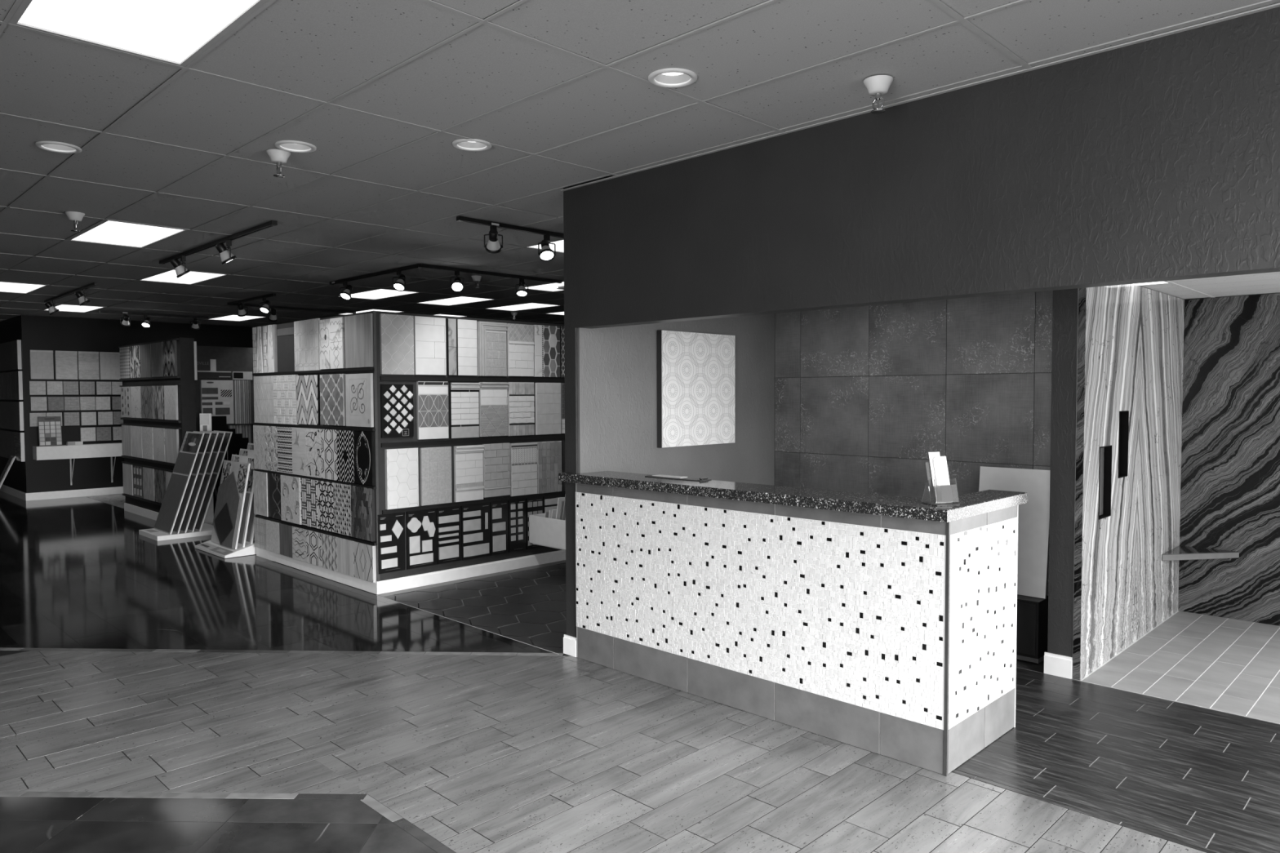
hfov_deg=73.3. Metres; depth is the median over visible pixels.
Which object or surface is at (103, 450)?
shelf
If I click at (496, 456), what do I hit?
board
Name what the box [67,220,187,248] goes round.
recessed light
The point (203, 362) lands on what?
sign
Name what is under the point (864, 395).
wall
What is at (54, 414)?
board
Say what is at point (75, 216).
sprinkler
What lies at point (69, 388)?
board
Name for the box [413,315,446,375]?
board
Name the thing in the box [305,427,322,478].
board
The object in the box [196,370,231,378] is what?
board
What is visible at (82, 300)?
track spotlight
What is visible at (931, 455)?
leaflet
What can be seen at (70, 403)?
board
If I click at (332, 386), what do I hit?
board
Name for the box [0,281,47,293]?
recessed light
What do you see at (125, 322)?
track spotlight
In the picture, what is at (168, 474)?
board
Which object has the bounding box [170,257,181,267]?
socket
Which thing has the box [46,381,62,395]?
board
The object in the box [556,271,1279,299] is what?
ceiling
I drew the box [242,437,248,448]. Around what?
board
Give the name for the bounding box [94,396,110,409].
board
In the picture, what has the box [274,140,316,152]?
recessed light
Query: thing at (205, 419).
display
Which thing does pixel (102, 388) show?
board
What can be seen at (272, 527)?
board
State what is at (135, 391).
board
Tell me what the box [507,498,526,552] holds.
board
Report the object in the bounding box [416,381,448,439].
board
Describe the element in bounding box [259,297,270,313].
track spotlight
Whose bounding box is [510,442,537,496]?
board
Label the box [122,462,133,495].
board
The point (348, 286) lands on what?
socket
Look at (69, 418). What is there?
board
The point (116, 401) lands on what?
board
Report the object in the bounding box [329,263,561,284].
track rail
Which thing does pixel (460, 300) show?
recessed light
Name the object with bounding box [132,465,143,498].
board
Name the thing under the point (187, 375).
wall
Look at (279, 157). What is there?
sprinkler
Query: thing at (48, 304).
socket
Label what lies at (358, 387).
board
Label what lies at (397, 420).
board
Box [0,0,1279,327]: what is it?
ceiling
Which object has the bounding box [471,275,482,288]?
sprinkler
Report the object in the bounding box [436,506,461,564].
board
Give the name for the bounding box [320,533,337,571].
board
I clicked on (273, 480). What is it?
board
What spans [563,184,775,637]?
wall
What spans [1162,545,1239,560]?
shelf
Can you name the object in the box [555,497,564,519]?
board
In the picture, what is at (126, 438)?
board
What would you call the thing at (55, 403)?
board
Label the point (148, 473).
board
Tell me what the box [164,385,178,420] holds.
board
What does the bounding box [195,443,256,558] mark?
rack
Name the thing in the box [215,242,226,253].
socket
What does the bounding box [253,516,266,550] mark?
board
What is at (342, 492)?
board
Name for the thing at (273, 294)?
track rail
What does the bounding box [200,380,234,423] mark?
board
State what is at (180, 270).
track spotlight
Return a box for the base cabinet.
[1016,594,1048,663]
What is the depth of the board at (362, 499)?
7.53 m
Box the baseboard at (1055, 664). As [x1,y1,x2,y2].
[1044,652,1071,679]
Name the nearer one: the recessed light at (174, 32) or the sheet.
the recessed light at (174, 32)
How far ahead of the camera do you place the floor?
4.29 m
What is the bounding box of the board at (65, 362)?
[54,351,77,379]
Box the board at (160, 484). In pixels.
[154,469,166,503]
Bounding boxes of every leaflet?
[928,452,940,503]
[933,456,951,502]
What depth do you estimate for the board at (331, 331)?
7.88 m
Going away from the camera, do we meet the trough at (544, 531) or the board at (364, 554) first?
the board at (364, 554)
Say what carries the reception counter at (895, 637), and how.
on the floor
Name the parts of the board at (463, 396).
crown moulding, crown moulding, crown moulding, crown moulding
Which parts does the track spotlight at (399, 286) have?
reflector bulb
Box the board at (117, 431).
[112,426,121,439]
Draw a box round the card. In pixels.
[37,416,62,446]
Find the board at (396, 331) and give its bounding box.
[379,313,414,374]
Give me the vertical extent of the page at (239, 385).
0.640 m
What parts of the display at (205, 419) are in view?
panel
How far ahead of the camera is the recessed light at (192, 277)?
9.77 m
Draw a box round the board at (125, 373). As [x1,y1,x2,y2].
[119,346,130,378]
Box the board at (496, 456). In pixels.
[482,442,511,497]
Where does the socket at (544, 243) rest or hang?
attached to the track spotlight at (546, 254)
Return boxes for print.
[233,372,243,378]
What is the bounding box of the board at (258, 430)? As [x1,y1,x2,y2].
[253,425,267,470]
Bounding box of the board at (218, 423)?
[211,416,227,513]
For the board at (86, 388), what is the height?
0.225 m
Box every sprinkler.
[65,211,84,231]
[266,148,290,177]
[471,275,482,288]
[510,311,518,320]
[863,75,893,113]
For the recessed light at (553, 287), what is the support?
in the ceiling at (561, 92)
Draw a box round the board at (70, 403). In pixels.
[63,396,79,410]
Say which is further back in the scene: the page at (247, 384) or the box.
the box
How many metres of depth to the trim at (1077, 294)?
5.14 m
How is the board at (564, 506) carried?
on the trough at (544, 531)
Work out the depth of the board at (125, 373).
12.68 m
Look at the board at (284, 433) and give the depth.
8.64 m
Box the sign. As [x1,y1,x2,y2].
[196,355,210,370]
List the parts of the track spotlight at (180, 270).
reflector bulb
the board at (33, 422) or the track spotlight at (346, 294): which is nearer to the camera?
the track spotlight at (346, 294)
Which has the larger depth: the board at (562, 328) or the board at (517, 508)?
the board at (562, 328)
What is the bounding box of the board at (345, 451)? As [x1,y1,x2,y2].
[336,430,354,483]
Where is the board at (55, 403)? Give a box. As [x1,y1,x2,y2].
[47,396,63,410]
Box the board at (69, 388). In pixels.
[62,381,78,395]
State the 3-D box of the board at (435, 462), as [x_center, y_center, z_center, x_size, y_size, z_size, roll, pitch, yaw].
[-1.858,0.449,7.838,0.028,0.520,0.314,2,3,44]
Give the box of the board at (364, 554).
[353,541,376,582]
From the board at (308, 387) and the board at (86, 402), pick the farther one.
the board at (86, 402)
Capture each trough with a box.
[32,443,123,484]
[528,513,565,550]
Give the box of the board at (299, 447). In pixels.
[291,426,306,475]
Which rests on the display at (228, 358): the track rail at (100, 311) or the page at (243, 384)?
the page at (243, 384)
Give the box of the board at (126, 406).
[120,386,131,417]
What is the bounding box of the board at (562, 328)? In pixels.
[560,325,564,377]
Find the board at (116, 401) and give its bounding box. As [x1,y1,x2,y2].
[111,396,120,409]
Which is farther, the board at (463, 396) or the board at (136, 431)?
the board at (136, 431)
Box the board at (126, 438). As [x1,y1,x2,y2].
[121,424,132,456]
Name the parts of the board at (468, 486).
crown moulding, crown moulding, crown moulding, crown moulding, chair rail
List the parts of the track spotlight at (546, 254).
reflector bulb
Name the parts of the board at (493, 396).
crown moulding, crown moulding, crown moulding, crown moulding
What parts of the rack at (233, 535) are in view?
label plate, label plate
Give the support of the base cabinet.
on the floor
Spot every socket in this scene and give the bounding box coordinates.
[44,302,53,308]
[75,290,83,298]
[124,315,128,320]
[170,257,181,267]
[193,319,198,324]
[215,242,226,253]
[237,303,243,310]
[271,309,275,315]
[345,284,352,290]
[397,274,405,280]
[488,229,497,241]
[540,240,549,248]
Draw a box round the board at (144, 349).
[139,343,151,377]
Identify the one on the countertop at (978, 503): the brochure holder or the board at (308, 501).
the brochure holder
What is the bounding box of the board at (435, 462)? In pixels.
[419,446,452,506]
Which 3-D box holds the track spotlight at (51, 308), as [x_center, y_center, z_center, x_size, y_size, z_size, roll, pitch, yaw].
[-7.942,-1.611,11.626,0.132,0.211,0.159,1,2,24]
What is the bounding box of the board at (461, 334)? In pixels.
[446,318,477,375]
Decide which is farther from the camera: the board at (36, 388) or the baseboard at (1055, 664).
the board at (36, 388)
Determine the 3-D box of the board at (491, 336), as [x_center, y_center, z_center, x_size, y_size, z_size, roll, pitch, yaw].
[-1.412,-0.741,8.241,0.042,0.515,0.323,2,3,44]
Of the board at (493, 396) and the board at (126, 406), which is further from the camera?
the board at (126, 406)
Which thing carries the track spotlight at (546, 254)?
hanging from the track rail at (459, 218)
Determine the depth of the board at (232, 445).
12.01 m
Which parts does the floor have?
metal edge trim, edge trim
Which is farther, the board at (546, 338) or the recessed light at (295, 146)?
the board at (546, 338)
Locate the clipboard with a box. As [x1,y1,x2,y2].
[644,474,711,481]
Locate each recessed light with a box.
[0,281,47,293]
[8,0,269,66]
[35,141,81,153]
[43,304,106,312]
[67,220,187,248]
[139,269,227,284]
[209,315,266,321]
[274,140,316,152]
[337,288,420,299]
[339,309,401,315]
[417,296,493,306]
[435,314,468,316]
[452,138,491,151]
[486,302,561,311]
[524,239,564,253]
[524,281,564,292]
[546,311,564,315]
[648,67,697,87]
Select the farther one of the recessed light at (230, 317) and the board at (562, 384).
the recessed light at (230, 317)
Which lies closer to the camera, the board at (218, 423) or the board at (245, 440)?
the board at (218, 423)
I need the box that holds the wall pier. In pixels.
[1047,288,1078,657]
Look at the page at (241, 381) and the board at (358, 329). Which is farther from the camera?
the page at (241, 381)
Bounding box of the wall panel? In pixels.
[656,329,735,448]
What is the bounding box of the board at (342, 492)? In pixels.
[333,483,351,536]
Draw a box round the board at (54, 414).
[45,412,62,426]
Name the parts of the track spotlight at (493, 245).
reflector bulb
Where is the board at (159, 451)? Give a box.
[152,426,165,462]
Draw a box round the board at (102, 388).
[96,382,111,394]
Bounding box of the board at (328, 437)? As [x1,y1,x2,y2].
[320,428,338,480]
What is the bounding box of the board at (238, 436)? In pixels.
[235,433,242,454]
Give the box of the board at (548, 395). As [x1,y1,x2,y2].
[534,382,561,435]
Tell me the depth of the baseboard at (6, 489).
14.89 m
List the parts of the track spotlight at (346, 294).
reflector bulb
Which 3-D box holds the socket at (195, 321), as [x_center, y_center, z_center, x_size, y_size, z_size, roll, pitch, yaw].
[-7.383,-1.741,14.281,0.091,0.094,0.073,2,3,44]
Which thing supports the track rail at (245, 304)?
attached to the ceiling at (561, 92)
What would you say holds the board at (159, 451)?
attached to the wall at (187, 375)
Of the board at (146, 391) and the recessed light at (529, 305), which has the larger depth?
the recessed light at (529, 305)
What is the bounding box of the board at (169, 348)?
[162,340,177,376]
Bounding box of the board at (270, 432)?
[264,426,278,471]
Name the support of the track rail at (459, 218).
attached to the ceiling at (561, 92)
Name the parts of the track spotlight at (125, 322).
reflector bulb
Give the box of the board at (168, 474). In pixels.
[165,471,172,488]
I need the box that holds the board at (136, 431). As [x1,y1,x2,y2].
[131,425,142,457]
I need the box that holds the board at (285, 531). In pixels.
[279,523,293,558]
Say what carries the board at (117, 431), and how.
attached to the wall at (49, 333)
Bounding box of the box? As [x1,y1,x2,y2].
[66,440,83,445]
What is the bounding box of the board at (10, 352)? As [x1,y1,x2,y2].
[0,339,22,371]
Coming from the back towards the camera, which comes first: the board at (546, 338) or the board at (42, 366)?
the board at (42, 366)
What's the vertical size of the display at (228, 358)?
2.440 m
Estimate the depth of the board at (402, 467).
7.57 m
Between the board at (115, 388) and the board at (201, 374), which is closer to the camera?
the board at (201, 374)
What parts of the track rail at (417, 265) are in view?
rail, rail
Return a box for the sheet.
[978,466,1049,599]
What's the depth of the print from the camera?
12.67 m
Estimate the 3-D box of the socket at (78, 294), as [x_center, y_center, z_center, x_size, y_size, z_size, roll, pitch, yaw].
[-6.826,-1.603,10.462,0.073,0.094,0.089,2,3,44]
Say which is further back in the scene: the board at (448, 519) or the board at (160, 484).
the board at (160, 484)
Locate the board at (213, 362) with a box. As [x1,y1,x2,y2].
[204,359,216,371]
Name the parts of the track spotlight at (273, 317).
reflector bulb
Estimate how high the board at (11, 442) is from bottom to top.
0.479 m
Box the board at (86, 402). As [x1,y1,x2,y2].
[80,396,95,410]
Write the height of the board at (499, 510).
0.515 m
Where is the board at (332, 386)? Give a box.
[319,373,346,426]
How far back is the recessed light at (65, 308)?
13.11 m
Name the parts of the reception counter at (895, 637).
corner trim, edge trim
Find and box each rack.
[138,430,232,541]
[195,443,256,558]
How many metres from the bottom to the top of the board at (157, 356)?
0.462 m
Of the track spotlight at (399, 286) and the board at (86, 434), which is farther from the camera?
the board at (86, 434)
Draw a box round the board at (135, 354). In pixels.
[129,345,140,377]
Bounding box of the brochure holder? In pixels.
[921,462,959,506]
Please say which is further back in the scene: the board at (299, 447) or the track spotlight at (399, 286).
the track spotlight at (399, 286)
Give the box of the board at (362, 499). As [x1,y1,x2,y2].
[351,485,375,541]
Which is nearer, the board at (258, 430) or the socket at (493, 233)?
the socket at (493, 233)
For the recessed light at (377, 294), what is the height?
0.019 m
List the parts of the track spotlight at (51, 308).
reflector bulb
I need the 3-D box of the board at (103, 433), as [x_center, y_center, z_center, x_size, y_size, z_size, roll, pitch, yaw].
[-9.335,0.128,14.963,0.034,0.235,0.222,2,3,44]
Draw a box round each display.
[195,346,256,443]
[199,413,213,524]
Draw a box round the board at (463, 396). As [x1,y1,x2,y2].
[448,382,479,438]
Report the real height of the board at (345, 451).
0.465 m
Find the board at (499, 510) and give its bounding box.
[489,500,508,555]
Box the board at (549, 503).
[542,494,562,546]
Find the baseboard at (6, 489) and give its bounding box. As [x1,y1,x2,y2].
[0,484,26,501]
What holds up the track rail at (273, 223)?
attached to the ceiling at (561, 92)
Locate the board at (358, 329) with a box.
[344,313,373,368]
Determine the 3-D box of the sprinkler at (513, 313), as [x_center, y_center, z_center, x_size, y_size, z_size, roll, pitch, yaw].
[-2.035,-1.783,13.902,0.124,0.133,0.124,2,3,44]
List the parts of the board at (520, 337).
pencil trim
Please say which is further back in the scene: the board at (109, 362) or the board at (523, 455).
the board at (109, 362)
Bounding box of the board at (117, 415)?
[112,411,123,424]
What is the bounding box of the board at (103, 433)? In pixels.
[96,426,111,440]
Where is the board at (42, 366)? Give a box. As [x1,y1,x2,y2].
[29,350,53,379]
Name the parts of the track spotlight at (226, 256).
reflector bulb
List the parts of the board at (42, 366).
cap trim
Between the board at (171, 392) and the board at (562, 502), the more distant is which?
the board at (171, 392)
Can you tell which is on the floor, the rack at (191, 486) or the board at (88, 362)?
the rack at (191, 486)
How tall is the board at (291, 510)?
0.460 m
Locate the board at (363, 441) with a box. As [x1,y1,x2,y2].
[353,431,375,485]
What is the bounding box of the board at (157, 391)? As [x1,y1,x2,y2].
[151,385,164,419]
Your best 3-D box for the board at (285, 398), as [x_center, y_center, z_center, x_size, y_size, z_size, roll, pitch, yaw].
[-3.562,-0.269,8.640,0.528,0.495,0.028,2,3,44]
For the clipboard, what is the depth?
5.24 m
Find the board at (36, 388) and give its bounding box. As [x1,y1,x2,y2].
[29,381,45,395]
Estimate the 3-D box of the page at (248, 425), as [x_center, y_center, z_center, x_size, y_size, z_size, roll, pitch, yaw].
[-5.824,0.145,12.812,0.036,0.340,0.033,2,3,44]
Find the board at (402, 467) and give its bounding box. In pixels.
[384,447,418,509]
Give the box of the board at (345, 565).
[337,537,354,577]
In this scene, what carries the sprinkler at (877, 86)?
attached to the ceiling at (561, 92)
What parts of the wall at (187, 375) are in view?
baseboard, frame rail, frame rail, frame rail, frame rail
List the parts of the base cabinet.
door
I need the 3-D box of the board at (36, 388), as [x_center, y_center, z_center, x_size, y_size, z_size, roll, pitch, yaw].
[-9.997,-0.639,14.263,0.034,0.225,0.222,2,3,44]
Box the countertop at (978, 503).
[558,471,1027,522]
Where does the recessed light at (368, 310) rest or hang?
in the ceiling at (561, 92)
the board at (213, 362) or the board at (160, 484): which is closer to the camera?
the board at (160, 484)
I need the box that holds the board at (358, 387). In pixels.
[345,373,373,426]
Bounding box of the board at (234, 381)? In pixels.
[233,380,236,423]
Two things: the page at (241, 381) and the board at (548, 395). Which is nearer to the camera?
the board at (548, 395)
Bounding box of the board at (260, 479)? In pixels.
[253,471,267,516]
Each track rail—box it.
[44,282,98,302]
[99,310,208,318]
[159,220,277,264]
[226,293,275,305]
[231,303,355,313]
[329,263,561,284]
[456,215,563,238]
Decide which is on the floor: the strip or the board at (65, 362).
the strip
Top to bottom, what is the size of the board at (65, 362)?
0.480 m
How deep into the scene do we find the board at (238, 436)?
12.14 m
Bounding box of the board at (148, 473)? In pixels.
[142,466,155,501]
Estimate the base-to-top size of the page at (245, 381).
0.640 m
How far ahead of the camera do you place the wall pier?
5.20 m
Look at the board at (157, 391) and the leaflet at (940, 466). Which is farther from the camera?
the board at (157, 391)
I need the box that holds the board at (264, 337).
[252,324,277,373]
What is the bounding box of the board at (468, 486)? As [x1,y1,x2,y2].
[453,444,484,502]
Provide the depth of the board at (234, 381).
12.63 m
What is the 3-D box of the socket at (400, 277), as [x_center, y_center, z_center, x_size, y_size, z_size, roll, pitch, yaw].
[-2.519,-1.563,9.085,0.068,0.094,0.090,0,2,11]
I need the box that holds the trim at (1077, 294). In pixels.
[1071,293,1078,679]
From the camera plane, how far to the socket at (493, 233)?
6.54 m
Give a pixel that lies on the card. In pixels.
(50, 433)
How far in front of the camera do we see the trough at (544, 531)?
8.41 m
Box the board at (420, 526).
[405,508,437,569]
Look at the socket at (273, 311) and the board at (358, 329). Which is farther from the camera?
the socket at (273, 311)
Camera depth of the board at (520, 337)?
8.47 m
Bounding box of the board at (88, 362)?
[77,351,99,379]
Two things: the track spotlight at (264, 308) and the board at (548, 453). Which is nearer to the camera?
the board at (548, 453)
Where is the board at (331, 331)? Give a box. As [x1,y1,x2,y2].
[319,316,345,369]
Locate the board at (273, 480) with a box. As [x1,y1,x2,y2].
[266,472,281,519]
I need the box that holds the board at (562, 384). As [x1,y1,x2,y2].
[560,382,564,433]
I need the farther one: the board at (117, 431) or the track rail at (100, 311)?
the board at (117, 431)
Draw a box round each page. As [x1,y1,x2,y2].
[235,380,239,423]
[235,425,238,433]
[238,380,240,423]
[238,425,241,433]
[240,380,243,423]
[241,425,244,437]
[242,380,245,423]
[244,380,247,423]
[244,424,248,437]
[246,380,249,423]
[247,424,250,443]
[248,380,251,423]
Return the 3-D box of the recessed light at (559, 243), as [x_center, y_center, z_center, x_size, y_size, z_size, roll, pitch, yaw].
[-0.421,-1.625,7.556,1.203,0.019,0.584,2,3,44]
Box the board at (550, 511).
[548,509,553,518]
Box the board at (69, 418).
[63,412,79,426]
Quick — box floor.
[0,490,1279,852]
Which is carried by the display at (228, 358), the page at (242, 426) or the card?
the page at (242, 426)
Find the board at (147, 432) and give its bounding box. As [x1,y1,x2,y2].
[142,426,153,459]
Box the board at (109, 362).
[99,351,119,379]
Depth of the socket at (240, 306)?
11.91 m
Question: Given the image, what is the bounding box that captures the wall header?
[574,6,1279,328]
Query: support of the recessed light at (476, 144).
in the ceiling at (561, 92)
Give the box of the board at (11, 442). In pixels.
[0,429,25,462]
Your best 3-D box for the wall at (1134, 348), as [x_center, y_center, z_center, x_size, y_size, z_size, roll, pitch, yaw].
[3.414,0.266,5.969,0.101,2.450,2.303,2,3,44]
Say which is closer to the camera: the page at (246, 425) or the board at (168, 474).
the board at (168, 474)
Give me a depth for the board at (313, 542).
8.24 m
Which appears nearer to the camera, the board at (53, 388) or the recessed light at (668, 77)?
the recessed light at (668, 77)
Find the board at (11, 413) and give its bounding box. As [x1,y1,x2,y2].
[0,401,23,431]
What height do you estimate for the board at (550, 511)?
0.331 m
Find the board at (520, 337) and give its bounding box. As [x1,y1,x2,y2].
[506,323,534,376]
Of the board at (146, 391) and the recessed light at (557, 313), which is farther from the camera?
the recessed light at (557, 313)
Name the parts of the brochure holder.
panel, panel, panel, panel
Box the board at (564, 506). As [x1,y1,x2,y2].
[561,493,565,519]
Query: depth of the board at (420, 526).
7.74 m
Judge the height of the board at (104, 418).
0.225 m
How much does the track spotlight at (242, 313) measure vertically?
0.211 m
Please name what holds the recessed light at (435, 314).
in the ceiling at (561, 92)
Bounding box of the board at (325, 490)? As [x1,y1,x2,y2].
[316,480,334,532]
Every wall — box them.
[0,315,37,493]
[31,315,253,492]
[118,337,197,520]
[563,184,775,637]
[774,290,1104,595]
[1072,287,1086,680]
[1080,284,1184,680]
[1177,293,1279,626]
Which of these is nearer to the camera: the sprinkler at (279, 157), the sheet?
the sprinkler at (279, 157)
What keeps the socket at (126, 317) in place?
attached to the track spotlight at (125, 322)
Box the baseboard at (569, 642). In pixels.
[563,634,576,657]
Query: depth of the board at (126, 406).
12.70 m
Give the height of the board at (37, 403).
0.230 m
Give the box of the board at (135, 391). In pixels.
[130,386,142,417]
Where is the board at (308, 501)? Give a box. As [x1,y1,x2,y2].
[299,477,317,528]
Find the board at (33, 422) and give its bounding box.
[29,413,45,426]
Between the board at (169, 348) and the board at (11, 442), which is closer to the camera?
the board at (169, 348)
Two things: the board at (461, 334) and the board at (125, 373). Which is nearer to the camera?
the board at (461, 334)
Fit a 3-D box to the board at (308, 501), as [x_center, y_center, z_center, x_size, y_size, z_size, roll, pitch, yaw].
[-3.187,0.736,8.307,0.358,0.460,0.035,2,3,44]
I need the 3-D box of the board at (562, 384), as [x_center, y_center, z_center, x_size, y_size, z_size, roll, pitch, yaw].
[-0.705,-0.192,8.989,0.028,0.523,0.308,2,3,44]
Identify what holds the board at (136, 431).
attached to the wall at (187, 375)
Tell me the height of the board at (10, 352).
0.484 m
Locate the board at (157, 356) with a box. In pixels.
[151,342,163,377]
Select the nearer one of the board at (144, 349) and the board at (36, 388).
the board at (144, 349)
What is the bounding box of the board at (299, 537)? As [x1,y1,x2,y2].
[292,526,306,562]
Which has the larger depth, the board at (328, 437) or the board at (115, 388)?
the board at (115, 388)
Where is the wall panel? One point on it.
(695, 371)
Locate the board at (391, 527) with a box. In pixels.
[377,511,405,573]
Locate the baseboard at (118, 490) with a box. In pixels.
[25,486,123,501]
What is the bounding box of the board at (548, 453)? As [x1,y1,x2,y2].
[536,440,561,493]
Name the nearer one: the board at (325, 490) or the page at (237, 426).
the board at (325, 490)
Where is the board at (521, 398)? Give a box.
[507,382,534,435]
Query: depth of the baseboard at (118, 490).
14.67 m
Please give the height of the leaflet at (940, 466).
0.211 m
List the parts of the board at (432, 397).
trim, trim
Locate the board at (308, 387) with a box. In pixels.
[296,374,320,425]
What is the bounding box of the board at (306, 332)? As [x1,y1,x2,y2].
[293,318,319,371]
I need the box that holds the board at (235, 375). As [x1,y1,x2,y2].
[231,371,252,379]
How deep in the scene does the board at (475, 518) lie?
8.15 m
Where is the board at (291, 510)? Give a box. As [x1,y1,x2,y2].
[280,475,301,524]
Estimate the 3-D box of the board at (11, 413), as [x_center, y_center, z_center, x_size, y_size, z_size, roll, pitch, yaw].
[-10.938,-0.194,14.897,2.106,0.479,0.054,2,3,44]
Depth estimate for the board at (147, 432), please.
12.03 m
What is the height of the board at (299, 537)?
0.320 m
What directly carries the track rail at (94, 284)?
attached to the ceiling at (561, 92)
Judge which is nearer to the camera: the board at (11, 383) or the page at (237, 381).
the page at (237, 381)
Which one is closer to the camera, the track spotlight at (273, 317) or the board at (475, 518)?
the board at (475, 518)
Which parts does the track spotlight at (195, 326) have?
reflector bulb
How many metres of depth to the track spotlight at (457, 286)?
9.04 m
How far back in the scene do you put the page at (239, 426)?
12.69 m
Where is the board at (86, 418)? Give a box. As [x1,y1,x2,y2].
[80,412,96,425]
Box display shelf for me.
[252,311,565,594]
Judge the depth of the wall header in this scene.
3.72 m
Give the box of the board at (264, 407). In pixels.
[253,375,274,423]
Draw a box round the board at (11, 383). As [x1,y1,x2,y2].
[0,370,22,399]
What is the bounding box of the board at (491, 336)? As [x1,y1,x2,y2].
[476,320,507,376]
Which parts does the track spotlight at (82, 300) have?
reflector bulb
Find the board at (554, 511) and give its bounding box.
[551,509,556,519]
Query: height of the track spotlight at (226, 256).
0.209 m
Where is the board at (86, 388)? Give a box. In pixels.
[79,381,94,395]
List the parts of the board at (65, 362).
cap trim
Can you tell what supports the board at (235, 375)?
attached to the display at (228, 358)
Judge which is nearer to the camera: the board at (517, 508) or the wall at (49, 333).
the board at (517, 508)
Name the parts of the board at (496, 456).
trim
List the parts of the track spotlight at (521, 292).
reflector bulb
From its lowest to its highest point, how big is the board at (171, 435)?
0.462 m
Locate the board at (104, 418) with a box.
[97,411,112,425]
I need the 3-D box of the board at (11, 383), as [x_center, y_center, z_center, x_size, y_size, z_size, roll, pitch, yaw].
[-10.940,-0.701,14.878,2.106,0.474,0.054,2,3,44]
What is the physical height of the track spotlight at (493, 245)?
0.220 m
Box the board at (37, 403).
[30,396,47,410]
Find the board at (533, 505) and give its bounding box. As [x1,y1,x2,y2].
[525,497,543,549]
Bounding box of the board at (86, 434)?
[80,426,95,441]
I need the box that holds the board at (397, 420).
[380,384,413,438]
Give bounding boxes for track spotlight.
[44,299,58,315]
[75,288,90,306]
[120,313,130,326]
[141,314,151,328]
[170,255,190,278]
[190,317,199,329]
[215,239,236,264]
[236,302,248,316]
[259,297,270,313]
[267,307,278,321]
[339,280,352,300]
[392,271,405,291]
[449,270,464,292]
[484,225,502,253]
[515,277,528,297]
[537,234,555,261]
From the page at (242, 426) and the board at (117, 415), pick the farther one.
the board at (117, 415)
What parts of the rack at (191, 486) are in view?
label plate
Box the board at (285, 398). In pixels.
[272,374,297,424]
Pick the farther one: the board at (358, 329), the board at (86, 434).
the board at (86, 434)
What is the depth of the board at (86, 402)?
14.77 m
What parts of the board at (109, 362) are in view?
cap trim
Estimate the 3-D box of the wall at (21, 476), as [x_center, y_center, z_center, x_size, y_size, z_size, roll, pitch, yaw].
[-11.566,-0.402,15.654,4.140,3.158,0.150,2,3,44]
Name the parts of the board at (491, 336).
moulding, moulding, moulding, moulding, moulding, moulding, moulding, moulding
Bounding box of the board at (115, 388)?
[111,382,122,394]
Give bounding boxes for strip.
[0,455,16,488]
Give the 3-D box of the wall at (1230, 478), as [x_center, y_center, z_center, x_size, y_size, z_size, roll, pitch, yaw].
[4.678,0.244,6.439,1.050,2.450,0.140,2,3,44]
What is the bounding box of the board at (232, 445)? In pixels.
[226,428,236,461]
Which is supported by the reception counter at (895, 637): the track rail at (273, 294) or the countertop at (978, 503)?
the countertop at (978, 503)
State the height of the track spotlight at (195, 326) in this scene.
0.212 m
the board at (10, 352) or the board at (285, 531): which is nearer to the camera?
the board at (285, 531)
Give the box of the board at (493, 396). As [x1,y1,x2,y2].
[479,382,508,436]
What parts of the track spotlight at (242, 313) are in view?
reflector bulb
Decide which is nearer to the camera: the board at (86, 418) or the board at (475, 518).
the board at (475, 518)
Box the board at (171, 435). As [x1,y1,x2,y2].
[164,428,178,463]
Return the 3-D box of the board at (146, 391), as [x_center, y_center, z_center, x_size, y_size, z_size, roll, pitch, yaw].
[-6.896,-0.344,12.031,0.465,0.462,0.027,2,3,44]
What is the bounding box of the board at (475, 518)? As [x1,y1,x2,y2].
[460,502,490,560]
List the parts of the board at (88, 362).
cap trim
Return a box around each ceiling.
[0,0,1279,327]
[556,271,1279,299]
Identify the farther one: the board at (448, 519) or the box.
the box
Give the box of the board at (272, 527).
[266,520,279,554]
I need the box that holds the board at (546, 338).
[533,324,559,377]
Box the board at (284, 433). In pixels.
[276,426,292,474]
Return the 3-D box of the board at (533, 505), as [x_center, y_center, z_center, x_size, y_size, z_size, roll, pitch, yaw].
[-1.059,0.973,8.670,0.027,0.515,0.206,2,3,44]
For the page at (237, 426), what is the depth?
12.65 m
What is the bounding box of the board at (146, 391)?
[141,386,152,418]
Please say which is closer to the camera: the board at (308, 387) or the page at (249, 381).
the board at (308, 387)
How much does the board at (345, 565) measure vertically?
0.320 m
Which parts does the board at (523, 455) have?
trim, trim, trim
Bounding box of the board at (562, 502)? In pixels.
[559,501,564,519]
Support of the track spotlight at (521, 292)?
hanging from the track rail at (417, 265)
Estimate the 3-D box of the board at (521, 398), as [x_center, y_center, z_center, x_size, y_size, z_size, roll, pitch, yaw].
[-1.174,-0.174,8.511,0.030,0.526,0.308,2,3,44]
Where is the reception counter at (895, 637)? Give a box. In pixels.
[575,483,1017,776]
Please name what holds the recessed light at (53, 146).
in the ceiling at (561, 92)
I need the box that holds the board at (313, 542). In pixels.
[306,529,321,567]

